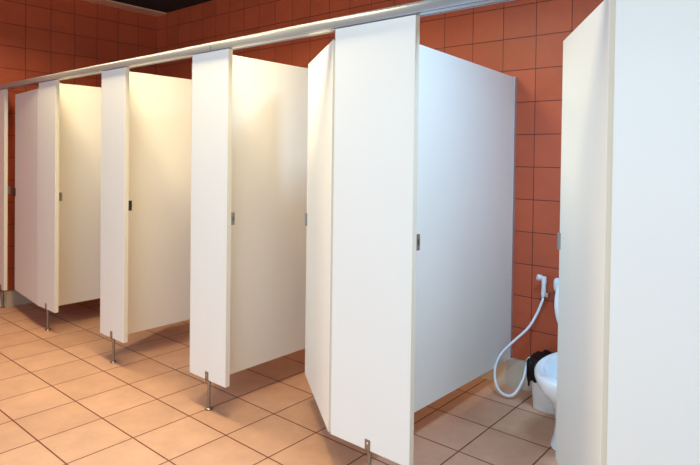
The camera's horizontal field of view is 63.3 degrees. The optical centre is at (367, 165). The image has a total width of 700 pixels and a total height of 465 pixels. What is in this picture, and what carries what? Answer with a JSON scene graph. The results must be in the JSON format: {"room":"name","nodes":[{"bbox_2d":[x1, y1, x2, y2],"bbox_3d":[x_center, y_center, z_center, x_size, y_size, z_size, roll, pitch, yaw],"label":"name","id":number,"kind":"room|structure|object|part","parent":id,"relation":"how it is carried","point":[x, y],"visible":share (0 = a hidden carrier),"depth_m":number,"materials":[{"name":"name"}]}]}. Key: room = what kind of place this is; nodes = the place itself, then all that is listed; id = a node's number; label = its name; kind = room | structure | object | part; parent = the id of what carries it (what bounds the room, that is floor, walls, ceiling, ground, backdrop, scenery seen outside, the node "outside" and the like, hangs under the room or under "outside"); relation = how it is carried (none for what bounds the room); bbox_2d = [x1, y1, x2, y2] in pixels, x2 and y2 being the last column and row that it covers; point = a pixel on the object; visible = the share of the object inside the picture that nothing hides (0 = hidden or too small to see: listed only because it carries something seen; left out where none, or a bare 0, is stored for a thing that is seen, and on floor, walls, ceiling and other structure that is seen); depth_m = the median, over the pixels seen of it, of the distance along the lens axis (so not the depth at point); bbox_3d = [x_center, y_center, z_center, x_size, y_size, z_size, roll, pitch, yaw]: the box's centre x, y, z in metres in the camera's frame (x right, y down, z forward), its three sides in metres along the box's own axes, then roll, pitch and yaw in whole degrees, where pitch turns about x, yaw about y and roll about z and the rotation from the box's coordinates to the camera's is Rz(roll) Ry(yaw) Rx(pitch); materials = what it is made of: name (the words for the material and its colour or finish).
{"room":"public restroom","nodes":[
{"label":"public restroom","id":0,"kind":"room"},
{"bbox_2d":[0,0,156,291],"bbox_3d":[-4.063,-0.298,4.596,0.200,3.200,4.980,1,1,40],"label":"wall","id":1,"kind":"structure","parent":0,"point":[38,38],"depth_m":5.61,"materials":[{"name":"tile"}]},
{"bbox_2d":[0,290,32,306],"bbox_3d":[-4.013,1.240,4.480,0.085,0.130,4.854,1,1,40],"label":"baseboard","id":2,"kind":"structure","parent":1,"relation":"attached to","point":[12,297],"depth_m":5.31,"materials":[{"name":"tile"}]},
{"bbox_2d":[82,0,166,16],"bbox_3d":[-3.890,-1.687,4.447,0.200,0.012,4.980,1,1,40],"label":"trim","id":3,"kind":"structure","parent":1,"relation":"attached to","point":[110,3],"depth_m":6.04,"materials":[{"name":"paint"}]},
{"bbox_2d":[111,0,211,12],"bbox_3d":[-1.166,-1.723,2.200,7.260,0.200,4.980,1,1,40],"label":"ceiling","id":4,"kind":"structure","parent":0,"point":[166,6],"depth_m":5.92,"materials":[{"name":"black paint"}]},
{"bbox_2d":[0,298,557,464],"bbox_3d":[-1.208,1.452,2.249,7.660,0.150,5.380,1,1,40],"label":"floor","id":5,"kind":"structure","parent":0,"point":[63,401],"depth_m":3.16,"materials":[{"name":"tile"}]},
{"bbox_2d":[0,89,10,307],"bbox_3d":[-3.337,0.303,5.209,0.155,1.999,0.058,1,1,40],"label":"pilaster","id":6,"kind":"object","parent":5,"relation":"on","point":[5,190],"visible":1,"depth_m":5.16,"materials":[{"name":"laminate"}]},
{"bbox_3d":[-3.341,0.217,5.201,0.151,1.827,0.029,1,1,40],"label":"panel","id":7,"kind":"part","parent":6,"relation":"part of","materials":[{"name":"laminate"}]},
{"bbox_2d":[38,80,61,330],"bbox_3d":[-2.558,0.323,4.567,0.332,1.999,0.058,1,1,40],"label":"pilaster","id":8,"kind":"object","parent":5,"relation":"on","point":[49,196],"visible":1,"depth_m":4.52,"materials":[{"name":"laminate"}]},
{"bbox_2d":[14,88,39,306],"bbox_3d":[-2.957,0.249,4.936,0.047,1.811,0.744,0,1,-44],"label":"door","id":9,"kind":"structure","parent":8,"relation":"attached to","point":[26,103],"depth_m":4.91,"materials":[{"name":"laminate"}]},
{"bbox_3d":[-2.563,0.238,4.559,0.329,1.827,0.029,1,1,40],"label":"panel","id":10,"kind":"part","parent":8,"relation":"part of","materials":[{"name":"laminate"}]},
{"bbox_2d":[100,67,131,362],"bbox_3d":[-1.720,0.345,3.876,0.333,1.999,0.058,1,1,40],"label":"pilaster","id":11,"kind":"object","parent":5,"relation":"on","point":[115,203],"visible":1,"depth_m":3.84,"materials":[{"name":"laminate"}]},
{"bbox_2d":[190,48,234,410],"bbox_3d":[-0.871,0.367,3.176,0.336,1.999,0.058,1,1,40],"label":"pilaster","id":12,"kind":"object","parent":5,"relation":"on","point":[212,218],"visible":1,"depth_m":3.14,"materials":[{"name":"laminate"}]},
{"bbox_2d":[189,129,191,373],"bbox_3d":[-0.939,0.295,3.634,0.047,1.811,0.724,1,1,12],"label":"door","id":13,"kind":"structure","parent":12,"relation":"attached to","point":[191,129],"depth_m":3.29,"materials":[{"name":"laminate"}]},
{"bbox_2d":[330,15,419,464],"bbox_3d":[0.026,0.390,2.436,0.438,1.999,0.058,1,1,40],"label":"pilaster","id":14,"kind":"object","parent":5,"relation":"on","point":[376,240],"visible":1,"depth_m":2.40,"materials":[{"name":"laminate"}]},
{"bbox_2d":[0,0,512,89],"bbox_3d":[-0.592,-0.652,2.929,7.258,0.050,0.074,1,1,40],"label":"headrail","id":15,"kind":"object","parent":14,"relation":"on","point":[425,7],"visible":0.92,"depth_m":2.76,"materials":[{"name":"silver metal"}]},
{"bbox_2d":[305,38,334,434],"bbox_3d":[-0.245,0.315,2.922,0.047,1.811,0.724,1,1,-15],"label":"door","id":16,"kind":"structure","parent":14,"relation":"attached to","point":[321,70],"depth_m":2.82,"materials":[{"name":"laminate"}]},
{"bbox_2d":[526,350,553,413],"bbox_3d":[1.053,1.247,3.273,0.232,0.288,0.263,1,1,40],"label":"waste bin","id":17,"kind":"object","parent":5,"relation":"on","point":[541,402],"visible":0.41,"depth_m":3.22,"materials":[{"name":"white plastic"}]},
{"bbox_2d":[534,283,558,450],"bbox_3d":[1.140,0.955,2.950,0.420,0.884,0.878,1,1,40],"label":"toilet","id":18,"kind":"object","parent":5,"relation":"on","point":[545,371],"visible":0.1,"depth_m":2.80,"materials":[{"name":"white ceramic"}]},
{"bbox_3d":[1.203,0.744,3.020,0.420,0.463,0.104,1,1,40],"label":"lid","id":19,"kind":"part","parent":18,"relation":"part of","materials":[{"name":"white plastic"}]},
{"bbox_2d":[606,0,699,464],"bbox_3d":[0.945,0.414,1.667,0.440,1.999,0.042,1,1,40],"label":"pilaster","id":20,"kind":"object","parent":5,"relation":"on","point":[653,411],"visible":1,"depth_m":1.71,"materials":[{"name":"laminate"}]},
{"bbox_2d":[556,0,615,464],"bbox_3d":[0.821,0.384,2.176,0.047,1.898,0.739,1,1,8],"label":"door","id":21,"kind":"structure","parent":20,"relation":"attached to","point":[584,237],"depth_m":2.06,"materials":[{"name":"laminate"}]},
{"bbox_2d":[157,0,603,360],"bbox_3d":[0.462,-0.232,4.221,7.660,3.200,0.200,1,1,40],"label":"wall","id":22,"kind":"structure","parent":0,"point":[522,39],"depth_m":3.67,"materials":[{"name":"tile"}]},
{"bbox_2d":[58,83,100,305],"bbox_3d":[-2.104,0.237,5.205,0.062,1.844,1.549,1,1,40],"label":"divider","id":23,"kind":"object","parent":22,"relation":"attached to","point":[79,106],"visible":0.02,"depth_m":4.78,"materials":[{"name":"laminate"}]},
{"bbox_2d":[128,72,191,333],"bbox_3d":[-1.237,0.260,4.490,0.062,1.844,1.549,1,1,40],"label":"divider","id":24,"kind":"object","parent":22,"relation":"attached to","point":[160,107],"visible":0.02,"depth_m":4.12,"materials":[{"name":"laminate"}]},
{"bbox_2d":[230,55,307,373],"bbox_3d":[-0.367,0.282,3.773,0.062,1.844,1.549,1,1,40],"label":"divider","id":25,"kind":"object","parent":22,"relation":"attached to","point":[270,99],"visible":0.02,"depth_m":3.44,"materials":[{"name":"laminate"}]},
{"bbox_2d":[414,44,516,412],"bbox_3d":[0.454,0.322,3.096,0.058,1.870,1.549,1,1,40],"label":"divider","id":26,"kind":"object","parent":22,"relation":"attached to","point":[467,110],"visible":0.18,"depth_m":3.16,"materials":[{"name":"laminate"}]},
{"bbox_2d":[479,357,531,391],"bbox_3d":[0.339,1.301,4.119,7.260,0.134,0.125,1,1,40],"label":"baseboard","id":27,"kind":"structure","parent":22,"relation":"attached to","point":[510,372],"depth_m":3.63,"materials":[{"name":"tile"}]},
{"bbox_2d":[493,274,550,396],"bbox_3d":[1.040,1.023,3.458,0.529,0.704,0.192,1,1,-4],"label":"bidet sprayer","id":28,"kind":"object","parent":22,"relation":"attached to","point":[543,279],"visible":0.7,"depth_m":3.50,"materials":[{"name":"white plastic"}]},
{"bbox_2d":[553,278,558,295],"bbox_3d":[1.166,0.749,3.473,0.044,0.130,0.066,1,1,40],"label":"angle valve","id":29,"kind":"object","parent":22,"relation":"attached to","point":[556,280],"visible":0.31,"depth_m":3.45,"materials":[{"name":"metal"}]}
]}

